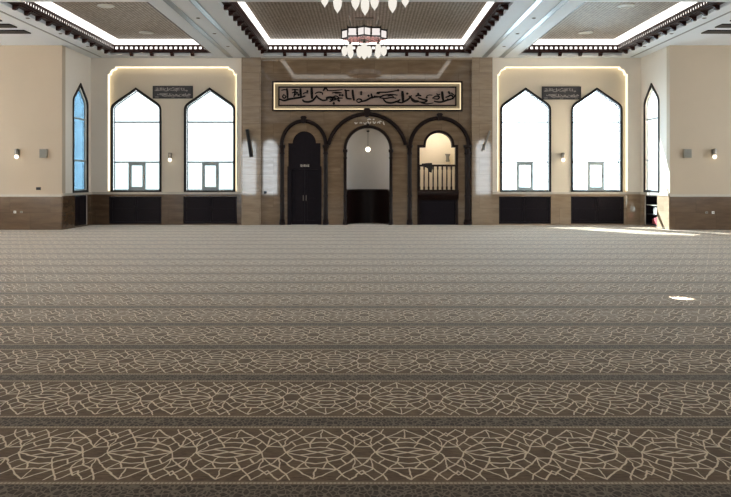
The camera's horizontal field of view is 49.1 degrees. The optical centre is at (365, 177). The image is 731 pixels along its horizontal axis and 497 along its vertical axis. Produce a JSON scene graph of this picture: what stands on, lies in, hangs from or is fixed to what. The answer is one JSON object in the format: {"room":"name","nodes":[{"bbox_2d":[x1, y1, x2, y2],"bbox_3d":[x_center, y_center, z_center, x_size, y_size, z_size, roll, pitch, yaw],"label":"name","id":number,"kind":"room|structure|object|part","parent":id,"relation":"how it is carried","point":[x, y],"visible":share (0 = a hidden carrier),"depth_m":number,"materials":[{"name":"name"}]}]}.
{"room":"mosque","nodes":[
{"label":"mosque","id":0,"kind":"room"},
{"bbox_2d":[0,45,64,229],"bbox_3d":[-13.050,-1.315,25.925,6.500,5.970,0.310,0,0,0],"label":"wall","id":1,"kind":"structure","parent":0,"point":[32,77],"depth_m":25.80,"materials":[{"name":"paint"}]},
{"bbox_2d":[14,149,19,158],"bbox_3d":[-11.217,-0.780,25.704,0.124,0.320,0.192,0,0,0],"label":"sconce","id":2,"kind":"object","parent":1,"relation":"attached to","point":[16,151],"visible":1,"depth_m":25.64,"materials":[{"name":"metal"}]},
{"bbox_2d":[0,194,61,196],"bbox_3d":[-13.050,0.560,25.777,6.500,0.080,0.045,0,0,0],"label":"trim","id":3,"kind":"structure","parent":1,"relation":"attached to","point":[1,195],"depth_m":25.76,"materials":[{"name":"stone"}]},
{"bbox_2d":[39,149,47,157],"bbox_3d":[-10.384,-0.790,25.752,0.240,0.280,0.096,0,0,0],"label":"wall speaker","id":4,"kind":"object","parent":1,"relation":"attached to","point":[43,153],"visible":1,"depth_m":25.71,"materials":[{"name":"grey plastic"}]},
{"bbox_2d":[62,47,91,229],"bbox_3d":[-9.845,-1.315,27.450,0.150,5.970,3.300,0,0,0],"label":"wall","id":5,"kind":"structure","parent":0,"point":[77,65],"depth_m":26.62,"materials":[{"name":"paint"}]},
{"bbox_2d":[62,192,91,195],"bbox_3d":[-9.775,0.540,27.150,0.050,0.080,2.700,0,0,0],"label":"trim","id":6,"kind":"structure","parent":5,"relation":"attached to","point":[83,193],"depth_m":26.89,"materials":[{"name":"stone"}]},
{"bbox_2d":[73,83,88,192],"bbox_3d":[-9.828,-1.380,27.440,0.125,3.760,1.440,0,0,0],"label":"window","id":7,"kind":"structure","parent":5,"relation":"in","point":[80,107],"depth_m":27.66,"materials":[{"name":"glass"}]},
{"bbox_3d":[-9.869,-2.599,27.440,0.006,1.128,1.290,0,0,0],"label":"pane","id":8,"kind":"part","parent":7,"relation":"part of","materials":[{"name":"blue glass"}]},
{"bbox_3d":[-9.869,-1.315,27.440,0.006,1.440,1.290,0,0,0],"label":"pane","id":9,"kind":"part","parent":7,"relation":"part of","materials":[{"name":"blue glass"}]},
{"bbox_3d":[-9.869,-0.085,27.440,0.006,1.020,1.290,0,0,0],"label":"pane","id":10,"kind":"part","parent":7,"relation":"part of","materials":[{"name":"blue glass"}]},
{"bbox_3d":[-9.860,-1.369,27.440,0.060,3.588,1.290,0,0,0],"label":"frame","id":11,"kind":"part","parent":7,"relation":"part of","materials":[{"name":"metal"}]},
{"bbox_2d":[4,2,211,55],"bbox_3d":[-7.125,-4.595,23.725,3.770,0.530,8.670,0,0,0],"label":"molding","id":12,"kind":"structure","parent":0,"point":[4,2],"depth_m":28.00,"materials":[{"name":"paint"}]},
{"bbox_2d":[50,2,191,38],"bbox_3d":[-7.125,-4.840,23.725,3.770,0.060,8.670,0,0,0],"label":"ceiling panel","id":13,"kind":"object","parent":12,"relation":"in","point":[125,20],"visible":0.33,"depth_m":24.28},
{"bbox_2d":[97,4,114,7],"bbox_3d":[-7.250,-4.793,22.300,0.480,0.035,0.480,0,0,0],"label":"ceiling light","id":14,"kind":"object","parent":13,"relation":"attached to","point":[98,5],"visible":1,"depth_m":22.26,"materials":[{"name":"white plastic"}]},
{"bbox_2d":[139,31,153,33],"bbox_3d":[-7.250,-4.793,26.400,0.480,0.035,0.480,0,0,0],"label":"ceiling light","id":15,"kind":"object","parent":13,"relation":"attached to","point":[141,32],"visible":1,"depth_m":26.33,"materials":[{"name":"white plastic"}]},
{"bbox_2d":[109,68,235,191],"bbox_3d":[-7.109,-1.890,28.810,5.382,4.820,0.220,0,0,0],"label":"wall","id":16,"kind":"structure","parent":0,"point":[222,81],"depth_m":28.70,"materials":[{"name":"paint"}]},
{"bbox_2d":[110,88,160,191],"bbox_3d":[-8.251,-1.361,28.773,1.830,3.770,0.215,0,0,0],"label":"window","id":17,"kind":"structure","parent":16,"relation":"in","point":[135,118],"depth_m":28.85,"materials":[{"name":"glass"}]},
{"bbox_3d":[-8.251,-2.583,28.859,1.680,1.144,0.006,0,0,0],"label":"pane","id":18,"kind":"part","parent":17,"relation":"part of","materials":[{"name":"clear glass"}]},
{"bbox_3d":[-8.251,-1.291,28.859,1.680,1.440,0.006,0,0,0],"label":"pane","id":19,"kind":"part","parent":17,"relation":"part of","materials":[{"name":"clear glass"}]},
{"bbox_3d":[-8.251,-0.061,28.859,1.680,1.020,0.006,0,0,0],"label":"pane","id":20,"kind":"part","parent":17,"relation":"part of","materials":[{"name":"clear glass"}]},
{"bbox_2d":[168,153,171,161],"bbox_3d":[-7.003,-0.743,28.604,0.124,0.320,0.192,0,0,0],"label":"sconce","id":21,"kind":"object","parent":16,"relation":"attached to","point":[169,154],"visible":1,"depth_m":28.52,"materials":[{"name":"metal"}]},
{"bbox_2d":[153,86,192,98],"bbox_3d":[-6.924,-3.075,28.675,1.435,0.452,0.050,0,0,0],"label":"plaque","id":22,"kind":"object","parent":16,"relation":"attached to","point":[159,92],"visible":1,"depth_m":28.67,"materials":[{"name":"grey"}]},
{"bbox_2d":[184,87,234,191],"bbox_3d":[-5.606,-1.361,28.773,1.848,3.770,0.215,0,0,0],"label":"window","id":23,"kind":"structure","parent":16,"relation":"in","point":[209,119],"depth_m":28.85,"materials":[{"name":"glass"}]},
{"bbox_3d":[-5.606,-2.583,28.859,1.698,1.144,0.006,0,0,0],"label":"pane","id":24,"kind":"part","parent":23,"relation":"part of","materials":[{"name":"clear glass"}]},
{"bbox_3d":[-5.606,-1.291,28.859,1.698,1.440,0.006,0,0,0],"label":"pane","id":25,"kind":"part","parent":23,"relation":"part of","materials":[{"name":"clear glass"}]},
{"bbox_3d":[-5.606,-0.061,28.859,1.698,1.020,0.006,0,0,0],"label":"pane","id":26,"kind":"part","parent":23,"relation":"part of","materials":[{"name":"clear glass"}]},
{"bbox_2d":[241,57,260,224],"bbox_3d":[-4.074,-1.310,28.440,0.688,5.960,0.120,0,0,0],"label":"wall","id":27,"kind":"structure","parent":0,"point":[250,67],"depth_m":28.38,"materials":[{"name":"wood"}]},
{"bbox_2d":[246,129,252,156],"bbox_3d":[-4.129,-1.233,28.297,0.248,0.989,0.166,0,0,0],"label":"speaker","id":28,"kind":"object","parent":27,"relation":"attached to","point":[247,130],"visible":1,"depth_m":28.21},
{"bbox_2d":[289,131,320,165],"bbox_3d":[-2.193,-1.037,28.640,1.151,1.254,0.120,0,0,0],"label":"wall","id":29,"kind":"structure","parent":0,"point":[304,149],"depth_m":28.58,"materials":[{"name":"brown wood"}]},
{"bbox_2d":[0,223,730,496],"bbox_3d":[0.000,1.730,12.100,32.600,0.120,36.800,0,0,0],"label":"floor","id":30,"kind":"structure","parent":0,"point":[356,359],"depth_m":7.36,"materials":[{"name":"carpet"}]},
{"bbox_2d":[75,195,85,225],"bbox_3d":[-10.027,1.119,27.485,0.406,1.018,1.250,0,0,0],"label":"base cabinet","id":31,"kind":"object","parent":30,"relation":"on","point":[80,201],"visible":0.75,"depth_m":27.53,"materials":[{"name":"brown wood"}]},
{"bbox_3d":[-9.842,1.109,27.188,0.036,0.928,0.587,0,0,0],"label":"door","id":32,"kind":"part","parent":31,"relation":"part of","materials":[{"name":"brown wood"}]},
{"bbox_3d":[-9.842,1.109,27.782,0.036,0.928,0.587,0,0,0],"label":"door","id":33,"kind":"part","parent":31,"relation":"part of","materials":[{"name":"brown wood"}]},
{"bbox_2d":[109,197,160,223],"bbox_3d":[-8.220,1.149,28.725,1.860,0.958,0.470,0,0,0],"label":"base cabinet","id":34,"kind":"object","parent":30,"relation":"on","point":[122,210],"visible":0.91,"depth_m":28.54,"materials":[{"name":"brown wood"}]},
{"bbox_3d":[-8.671,1.134,28.542,0.892,0.858,0.036,0,0,0],"label":"door","id":35,"kind":"part","parent":34,"relation":"part of","materials":[{"name":"brown wood"}]},
{"bbox_3d":[-7.770,1.134,28.542,0.892,0.858,0.036,0,0,0],"label":"door","id":36,"kind":"part","parent":34,"relation":"part of","materials":[{"name":"brown wood"}]},
{"bbox_2d":[184,197,236,223],"bbox_3d":[-5.549,1.149,28.725,1.896,0.958,0.470,0,0,0],"label":"base cabinet","id":37,"kind":"object","parent":30,"relation":"on","point":[197,210],"visible":0.95,"depth_m":28.54,"materials":[{"name":"brown wood"}]},
{"bbox_3d":[-6.008,1.134,28.542,0.910,0.858,0.036,0,0,0],"label":"door","id":38,"kind":"part","parent":37,"relation":"part of","materials":[{"name":"brown wood"}]},
{"bbox_3d":[-5.090,1.134,28.542,0.910,0.858,0.036,0,0,0],"label":"door","id":39,"kind":"part","parent":37,"relation":"part of","materials":[{"name":"brown wood"}]},
{"bbox_2d":[417,165,458,224],"bbox_3d":[2.561,0.596,28.555,1.461,2.147,0.390,0,0,0],"label":"pulpit","id":40,"kind":"object","parent":30,"relation":"on","point":[437,207],"visible":1,"depth_m":28.50,"materials":[{"name":"brown wood"}]},
{"bbox_2d":[422,163,431,172],"bbox_3d":[2.169,-0.364,28.515,0.379,0.346,0.229,0,0,0],"label":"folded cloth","id":41,"kind":"object","parent":40,"relation":"hanging from","point":[427,165],"visible":1,"depth_m":28.43,"materials":[{"name":"black fabric"}]},
{"bbox_3d":[2.554,-0.442,28.530,1.389,0.070,0.120,0,0,0],"label":"handrail","id":42,"kind":"part","parent":40,"relation":"part of","materials":[{"name":"brown wood"}]},
{"bbox_3d":[2.554,1.205,28.625,1.389,0.930,0.250,0,0,0],"label":"panel","id":43,"kind":"part","parent":40,"relation":"part of","materials":[{"name":"brown wood"}]},
{"bbox_2d":[499,197,550,223],"bbox_3d":[5.664,1.149,28.725,1.842,0.958,0.470,0,0,0],"label":"base cabinet","id":44,"kind":"object","parent":30,"relation":"on","point":[512,210],"visible":0.93,"depth_m":28.54,"materials":[{"name":"brown wood"}]},
{"bbox_3d":[5.219,1.134,28.542,0.883,0.858,0.036,0,0,0],"label":"door","id":45,"kind":"part","parent":44,"relation":"part of","materials":[{"name":"brown wood"}]},
{"bbox_3d":[6.110,1.134,28.542,0.883,0.858,0.036,0,0,0],"label":"door","id":46,"kind":"part","parent":44,"relation":"part of","materials":[{"name":"brown wood"}]},
{"bbox_2d":[571,197,623,223],"bbox_3d":[8.247,1.149,28.725,1.878,0.958,0.470,0,0,0],"label":"base cabinet","id":47,"kind":"object","parent":30,"relation":"on","point":[584,210],"visible":0.95,"depth_m":28.54,"materials":[{"name":"brown wood"}]},
{"bbox_3d":[7.793,1.134,28.542,0.901,0.858,0.036,0,0,0],"label":"door","id":48,"kind":"part","parent":47,"relation":"part of","materials":[{"name":"brown wood"}]},
{"bbox_3d":[8.702,1.134,28.542,0.901,0.858,0.036,0,0,0],"label":"door","id":49,"kind":"part","parent":47,"relation":"part of","materials":[{"name":"brown wood"}]},
{"bbox_2d":[646,195,656,225],"bbox_3d":[10.040,1.119,27.485,0.420,1.018,1.250,0,0,0],"label":"bookcase","id":50,"kind":"object","parent":30,"relation":"on","point":[651,201],"visible":0.36,"depth_m":28.08,"materials":[{"name":"brown wood"}]},
{"bbox_2d":[0,0,730,57],"bbox_3d":[0.000,-4.310,11.400,32.600,0.060,35.400,0,0,0],"label":"ceiling","id":51,"kind":"structure","parent":0,"point":[214,8],"depth_m":23.53,"materials":[{"name":"paint"}]},
{"bbox_2d":[0,20,30,33],"bbox_3d":[-12.640,-4.270,20.560,5.520,0.040,6.060,0,0,0],"label":"trim","id":52,"kind":"structure","parent":51,"relation":"attached to","point":[1,25],"depth_m":23.21,"materials":[{"name":"brown wood"}]},
{"bbox_2d":[0,11,100,56],"bbox_3d":[-9.380,-4.282,19.150,0.070,0.016,18.300,0,0,0],"label":"trim","id":53,"kind":"structure","parent":51,"relation":"attached to","point":[0,11],"depth_m":23.50,"materials":[{"name":"paint"}]},
{"bbox_2d":[163,0,232,57],"bbox_3d":[-4.800,-4.274,19.200,0.170,0.012,18.400,0,0,0],"label":"ceiling vent","id":54,"kind":"object","parent":51,"relation":"in","point":[171,4],"visible":1,"depth_m":22.55,"materials":[{"name":"metal"}]},
{"bbox_2d":[189,0,250,57],"bbox_3d":[-4.180,-4.274,19.200,0.170,0.012,18.400,0,0,0],"label":"ceiling vent","id":55,"kind":"object","parent":51,"relation":"in","point":[195,3],"visible":1,"depth_m":22.54,"materials":[{"name":"metal"}]},
{"bbox_2d":[321,0,341,13],"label":"chandelier","id":56,"kind":"object","parent":51,"relation":"hanging from","point":[337,4],"depth_m":14.74,"materials":[{"name":"white glass"}]},
{"bbox_2d":[351,0,378,14],"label":"chandelier","id":57,"kind":"object","parent":51,"relation":"hanging from","point":[355,3],"depth_m":14.46,"materials":[{"name":"white glass"}]},
{"bbox_2d":[245,2,486,38],"bbox_3d":[0.000,-4.840,23.725,7.320,0.060,8.670,0,0,0],"label":"ceiling panel","id":58,"kind":"object","parent":51,"relation":"in","point":[279,20],"visible":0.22,"depth_m":24.13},
{"bbox_2d":[341,16,387,58],"bbox_3d":[-0.054,-4.214,24.100,1.312,1.191,1.312,0,0,-22],"label":"chandelier","id":59,"kind":"object","parent":58,"relation":"hanging from","point":[363,35],"visible":1,"depth_m":23.89,"materials":[{"name":"white glass"}]},
{"bbox_3d":[-0.639,-4.318,24.006,0.155,0.200,0.167,0,0,0],"label":"lantern panel","id":60,"kind":"part","parent":59,"relation":"part of","materials":[{"name":"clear glass"}]},
{"bbox_3d":[-0.401,-4.318,23.620,0.222,0.200,0.006,0,0,2],"label":"lantern panel","id":61,"kind":"part","parent":59,"relation":"part of","materials":[{"name":"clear glass"}]},
{"bbox_3d":[-0.149,-4.318,23.515,0.222,0.200,0.006,0,0,43],"label":"lantern panel","id":62,"kind":"part","parent":59,"relation":"part of","materials":[{"name":"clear glass"}]},
{"bbox_3d":[-0.054,-4.165,24.100,1.183,0.013,1.183,0,0,-22],"label":"pierced plate","id":63,"kind":"part","parent":59,"relation":"part of","materials":[{"name":"pink metal"}]},
{"bbox_3d":[-0.054,-4.333,24.100,1.312,0.320,1.312,0,0,-22],"label":"star frame","id":64,"kind":"part","parent":59,"relation":"part of","materials":[{"name":"black metal"}]},
{"bbox_3d":[0.040,-4.318,23.515,0.222,0.200,0.006,0,0,-43],"label":"lantern panel","id":65,"kind":"part","parent":59,"relation":"part of","materials":[{"name":"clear glass"}]},
{"bbox_3d":[0.292,-4.318,23.620,0.222,0.200,0.006,0,0,-2],"label":"lantern panel","id":66,"kind":"part","parent":59,"relation":"part of","materials":[{"name":"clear glass"}]},
{"bbox_3d":[0.531,-4.318,24.006,0.006,0.200,0.222,0,0,43],"label":"lantern panel","id":67,"kind":"part","parent":59,"relation":"part of","materials":[{"name":"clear glass"}]},
{"bbox_2d":[222,2,509,55],"bbox_3d":[0.000,-4.533,23.725,7.200,0.546,8.550,0,0,0],"label":"trim","id":68,"kind":"structure","parent":51,"relation":"attached to","point":[241,13],"depth_m":27.78,"materials":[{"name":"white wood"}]},
{"bbox_2d":[388,0,408,13],"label":"chandelier","id":69,"kind":"object","parent":51,"relation":"hanging from","point":[392,4],"depth_m":14.74,"materials":[{"name":"white glass"}]},
{"bbox_2d":[481,0,542,57],"bbox_3d":[4.180,-4.274,19.200,0.170,0.012,18.400,0,0,0],"label":"ceiling vent","id":70,"kind":"object","parent":51,"relation":"in","point":[536,3],"visible":1,"depth_m":22.54,"materials":[{"name":"metal"}]},
{"bbox_2d":[499,0,568,57],"bbox_3d":[4.800,-4.274,19.200,0.170,0.012,18.400,0,0,0],"label":"ceiling vent","id":71,"kind":"object","parent":51,"relation":"in","point":[560,4],"visible":1,"depth_m":22.55,"materials":[{"name":"metal"}]},
{"bbox_2d":[631,11,730,56],"bbox_3d":[9.380,-4.282,19.150,0.070,0.016,18.300,0,0,0],"label":"trim","id":72,"kind":"structure","parent":51,"relation":"attached to","point":[730,11],"depth_m":23.50,"materials":[{"name":"paint"}]},
{"bbox_2d":[701,20,730,33],"bbox_3d":[12.640,-4.270,20.560,5.520,0.040,6.060,0,0,0],"label":"trim","id":73,"kind":"structure","parent":51,"relation":"attached to","point":[720,25],"depth_m":23.21,"materials":[{"name":"brown wood"}]},
{"bbox_2d":[91,58,640,224],"bbox_3d":[0.000,-1.315,28.650,19.600,5.970,0.300,0,0,0],"label":"wall","id":74,"kind":"structure","parent":0,"point":[273,123],"depth_m":28.50,"materials":[{"name":"stone"}]},
{"bbox_2d":[92,192,240,193],"bbox_3d":[-7.109,0.540,28.585,5.382,0.080,0.230,0,0,0],"label":"trim","id":75,"kind":"structure","parent":74,"relation":"attached to","point":[92,192],"depth_m":28.47,"materials":[{"name":"stone"}]},
{"bbox_2d":[108,67,235,190],"bbox_3d":[-6.911,-1.761,28.610,4.596,4.422,0.100,0,0,0],"label":"trim","id":76,"kind":"structure","parent":74,"relation":"attached to","point":[115,67],"depth_m":28.56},
{"bbox_2d":[279,116,328,224],"bbox_3d":[-2.210,-0.265,28.471,1.771,3.869,0.262,0,0,0],"label":"trim","id":77,"kind":"structure","parent":74,"relation":"attached to","point":[303,120],"depth_m":28.42,"materials":[{"name":"brown wood"}]},
{"bbox_2d":[287,166,321,224],"bbox_3d":[-2.191,0.627,28.565,1.218,2.087,0.190,0,0,0],"label":"door","id":78,"kind":"structure","parent":74,"relation":"in","point":[304,184],"depth_m":28.56,"materials":[{"name":"brown wood"}]},
{"bbox_2d":[261,58,471,59],"bbox_3d":[0.014,-4.235,28.470,7.488,0.090,0.060,0,0,0],"label":"trim","id":79,"kind":"structure","parent":74,"relation":"attached to","point":[261,58],"depth_m":28.44,"materials":[{"name":"paint"}]},
{"bbox_2d":[261,57,471,57],"bbox_3d":[0.014,-4.270,28.450,7.488,0.030,0.100,0,0,0],"label":"trim","id":80,"kind":"structure","parent":74,"relation":"attached to","point":[261,57],"depth_m":28.40,"materials":[{"name":"stone"}]},
{"bbox_2d":[327,108,406,144],"bbox_3d":[0.036,-1.817,28.420,2.878,1.318,0.160,0,0,0],"label":"trim","id":81,"kind":"structure","parent":74,"relation":"attached to","point":[366,113],"depth_m":28.38,"materials":[{"name":"brown wood"}]},
{"bbox_2d":[272,81,462,110],"bbox_3d":[0.048,-2.909,28.455,6.765,1.072,0.090,0,0,0],"label":"calligraphy panel","id":82,"kind":"object","parent":74,"relation":"attached to","point":[286,95],"visible":1,"depth_m":28.44,"materials":[{"name":"brown wood"}]},
{"bbox_3d":[0.048,-2.902,28.442,6.338,0.702,0.055,0,0,0],"label":"frame","id":83,"kind":"part","parent":82,"relation":"part of","materials":[{"name":"brown wood"}]},
{"bbox_2d":[343,124,392,224],"bbox_3d":[0.073,-0.136,28.456,1.798,3.611,0.233,0,0,0],"label":"trim","id":84,"kind":"structure","parent":74,"relation":"attached to","point":[345,150],"depth_m":28.43,"materials":[{"name":"brown wood"}]},
{"bbox_2d":[347,129,388,190],"bbox_3d":[0.071,-0.056,29.274,1.532,3.451,0.950,0,0,0],"label":"wall niche","id":85,"kind":"object","parent":74,"relation":"in","point":[365,170],"visible":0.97,"depth_m":29.56,"materials":[{"name":"paint"}]},
{"bbox_2d":[347,189,388,224],"bbox_3d":[0.071,1.042,29.124,1.530,1.257,1.148,0,0,0],"label":"panel","id":86,"kind":"object","parent":74,"relation":"attached to","point":[363,205],"visible":0.99,"depth_m":29.50,"materials":[{"name":"brown wood"}]},
{"bbox_2d":[354,118,384,124],"bbox_3d":[0.126,-2.002,28.490,1.087,0.236,0.020,0,0,0],"label":"inscription","id":87,"kind":"object","parent":74,"relation":"attached to","point":[369,118],"visible":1,"depth_m":28.48,"materials":[{"name":"silver metal"}]},
{"bbox_2d":[417,130,457,224],"bbox_3d":[2.551,-0.015,28.625,1.454,3.369,0.350,0,0,0],"label":"trim","id":88,"kind":"structure","parent":74,"relation":"attached to","point":[448,135],"depth_m":28.45,"materials":[{"name":"brown wood"}]},
{"bbox_2d":[406,113,471,224],"bbox_3d":[2.612,-0.318,28.490,2.348,3.976,0.311,0,0,0],"label":"trim","id":89,"kind":"structure","parent":74,"relation":"attached to","point":[467,221],"depth_m":28.41,"materials":[{"name":"brown wood"}]},
{"bbox_2d":[497,67,626,190],"bbox_3d":[7.009,-1.761,28.610,4.649,4.422,0.100,0,0,0],"label":"trim","id":90,"kind":"structure","parent":74,"relation":"attached to","point":[622,70],"depth_m":28.56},
{"bbox_2d":[493,192,639,193],"bbox_3d":[7.144,0.540,28.585,5.311,0.080,0.230,0,0,0],"label":"trim","id":91,"kind":"structure","parent":74,"relation":"attached to","point":[493,192],"depth_m":28.47,"materials":[{"name":"stone"}]},
{"bbox_2d":[420,133,454,189],"bbox_3d":[2.547,-0.210,29.630,1.937,3.760,1.660,0,0,0],"label":"wall","id":92,"kind":"structure","parent":0,"point":[438,145],"depth_m":30.40,"materials":[{"name":"beige paint"}]},
{"bbox_2d":[471,57,492,224],"bbox_3d":[4.124,-1.310,28.440,0.730,5.960,0.120,0,0,0],"label":"wall","id":93,"kind":"structure","parent":0,"point":[481,68],"depth_m":28.38,"materials":[{"name":"wood"}]},
{"bbox_2d":[482,131,490,150],"bbox_3d":[4.252,-1.313,28.297,0.310,0.725,0.166,0,0,0],"label":"speaker","id":94,"kind":"object","parent":93,"relation":"attached to","point":[487,137],"visible":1,"depth_m":28.21},
{"bbox_2d":[497,68,625,191],"bbox_3d":[7.144,-1.890,28.810,5.311,4.820,0.220,0,0,0],"label":"wall","id":95,"kind":"structure","parent":0,"point":[612,81],"depth_m":28.70,"materials":[{"name":"paint"}]},
{"bbox_2d":[500,88,550,191],"bbox_3d":[5.722,-1.361,28.773,1.830,3.770,0.215,0,0,0],"label":"window","id":96,"kind":"structure","parent":95,"relation":"in","point":[548,107],"depth_m":28.76,"materials":[{"name":"metal"}]},
{"bbox_2d":[542,86,580,99],"bbox_3d":[7.006,-3.046,28.675,1.399,0.466,0.050,0,0,0],"label":"plaque","id":97,"kind":"object","parent":95,"relation":"attached to","point":[548,92],"visible":1,"depth_m":28.67,"materials":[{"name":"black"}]},
{"bbox_2d":[561,153,564,161],"bbox_3d":[7.042,-0.743,28.604,0.124,0.320,0.192,0,0,0],"label":"sconce","id":98,"kind":"object","parent":95,"relation":"attached to","point":[562,154],"visible":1,"depth_m":28.52,"materials":[{"name":"metal"}]},
{"bbox_2d":[571,88,622,191],"bbox_3d":[8.278,-1.361,28.773,1.848,3.770,0.215,0,0,0],"label":"window","id":99,"kind":"structure","parent":95,"relation":"in","point":[618,105],"depth_m":28.76,"materials":[{"name":"metal"}]},
{"bbox_2d":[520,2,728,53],"bbox_3d":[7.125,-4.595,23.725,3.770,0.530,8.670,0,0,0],"label":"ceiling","id":100,"kind":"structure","parent":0,"point":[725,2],"depth_m":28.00,"materials":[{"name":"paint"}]},
{"bbox_2d":[540,2,681,38],"bbox_3d":[7.125,-4.840,23.725,3.770,0.060,8.670,0,0,0],"label":"ceiling panel","id":101,"kind":"object","parent":100,"relation":"in","point":[605,20],"visible":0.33,"depth_m":24.28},
{"bbox_2d":[578,31,592,33],"bbox_3d":[7.250,-4.793,26.400,0.480,0.035,0.480,0,0,0],"label":"ceiling light","id":102,"kind":"object","parent":101,"relation":"attached to","point":[581,32],"visible":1,"depth_m":26.33,"materials":[{"name":"white plastic"}]},
{"bbox_2d":[617,4,634,7],"bbox_3d":[7.250,-4.793,22.300,0.480,0.035,0.480,0,0,0],"label":"ceiling light","id":103,"kind":"object","parent":101,"relation":"attached to","point":[621,5],"visible":1,"depth_m":22.26,"materials":[{"name":"white plastic"}]},
{"bbox_2d":[521,2,724,55],"bbox_3d":[7.125,-4.533,23.725,3.650,0.546,8.550,0,0,0],"label":"trim","id":104,"kind":"structure","parent":100,"relation":"attached to","point":[677,15],"depth_m":25.98,"materials":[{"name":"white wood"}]},
{"bbox_2d":[640,47,669,229],"bbox_3d":[9.845,-1.315,27.450,0.150,5.970,3.300,0,0,0],"label":"wall","id":105,"kind":"structure","parent":0,"point":[653,65],"depth_m":26.62,"materials":[{"name":"paint"}]},
{"bbox_2d":[643,83,658,192],"bbox_3d":[9.828,-1.380,27.440,0.125,3.760,1.440,0,0,0],"label":"window","id":106,"kind":"structure","parent":105,"relation":"in","point":[651,107],"depth_m":27.66,"materials":[{"name":"glass"}]},
{"bbox_3d":[9.860,-1.369,27.440,0.060,3.588,1.290,0,0,0],"label":"frame","id":107,"kind":"part","parent":106,"relation":"part of","materials":[{"name":"metal"}]},
{"bbox_3d":[9.869,-2.599,27.440,0.006,1.128,1.290,0,0,0],"label":"pane","id":108,"kind":"part","parent":106,"relation":"part of","materials":[{"name":"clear glass"}]},
{"bbox_3d":[9.869,-1.315,27.440,0.006,1.440,1.290,0,0,0],"label":"pane","id":109,"kind":"part","parent":106,"relation":"part of","materials":[{"name":"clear glass"}]},
{"bbox_3d":[9.869,-0.085,27.440,0.006,1.020,1.290,0,0,0],"label":"pane","id":110,"kind":"part","parent":106,"relation":"part of","materials":[{"name":"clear glass"}]},
{"bbox_2d":[640,192,669,195],"bbox_3d":[9.775,0.540,27.150,0.050,0.080,2.700,0,0,0],"label":"trim","id":111,"kind":"structure","parent":105,"relation":"attached to","point":[643,193],"depth_m":26.89,"materials":[{"name":"stone"}]},
{"bbox_2d":[667,45,730,229],"bbox_3d":[13.050,-1.315,25.925,6.500,5.970,0.310,0,0,0],"label":"wall","id":112,"kind":"structure","parent":0,"point":[698,76],"depth_m":25.80,"materials":[{"name":"paint"}]},
{"bbox_2d":[683,149,691,157],"bbox_3d":[10.352,-0.790,25.752,0.240,0.280,0.096,0,0,0],"label":"wall speaker","id":113,"kind":"object","parent":112,"relation":"attached to","point":[687,153],"visible":1,"depth_m":25.71,"materials":[{"name":"grey plastic"}]},
{"bbox_2d":[670,194,730,196],"bbox_3d":[13.050,0.560,25.777,6.500,0.080,0.045,0,0,0],"label":"trim","id":114,"kind":"structure","parent":112,"relation":"attached to","point":[671,195],"depth_m":25.76,"materials":[{"name":"stone"}]},
{"bbox_2d":[712,149,716,158],"bbox_3d":[11.191,-0.780,25.704,0.124,0.320,0.192,0,0,0],"label":"sconce","id":115,"kind":"object","parent":112,"relation":"attached to","point":[714,151],"visible":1,"depth_m":25.62,"materials":[{"name":"metal"}]}
]}

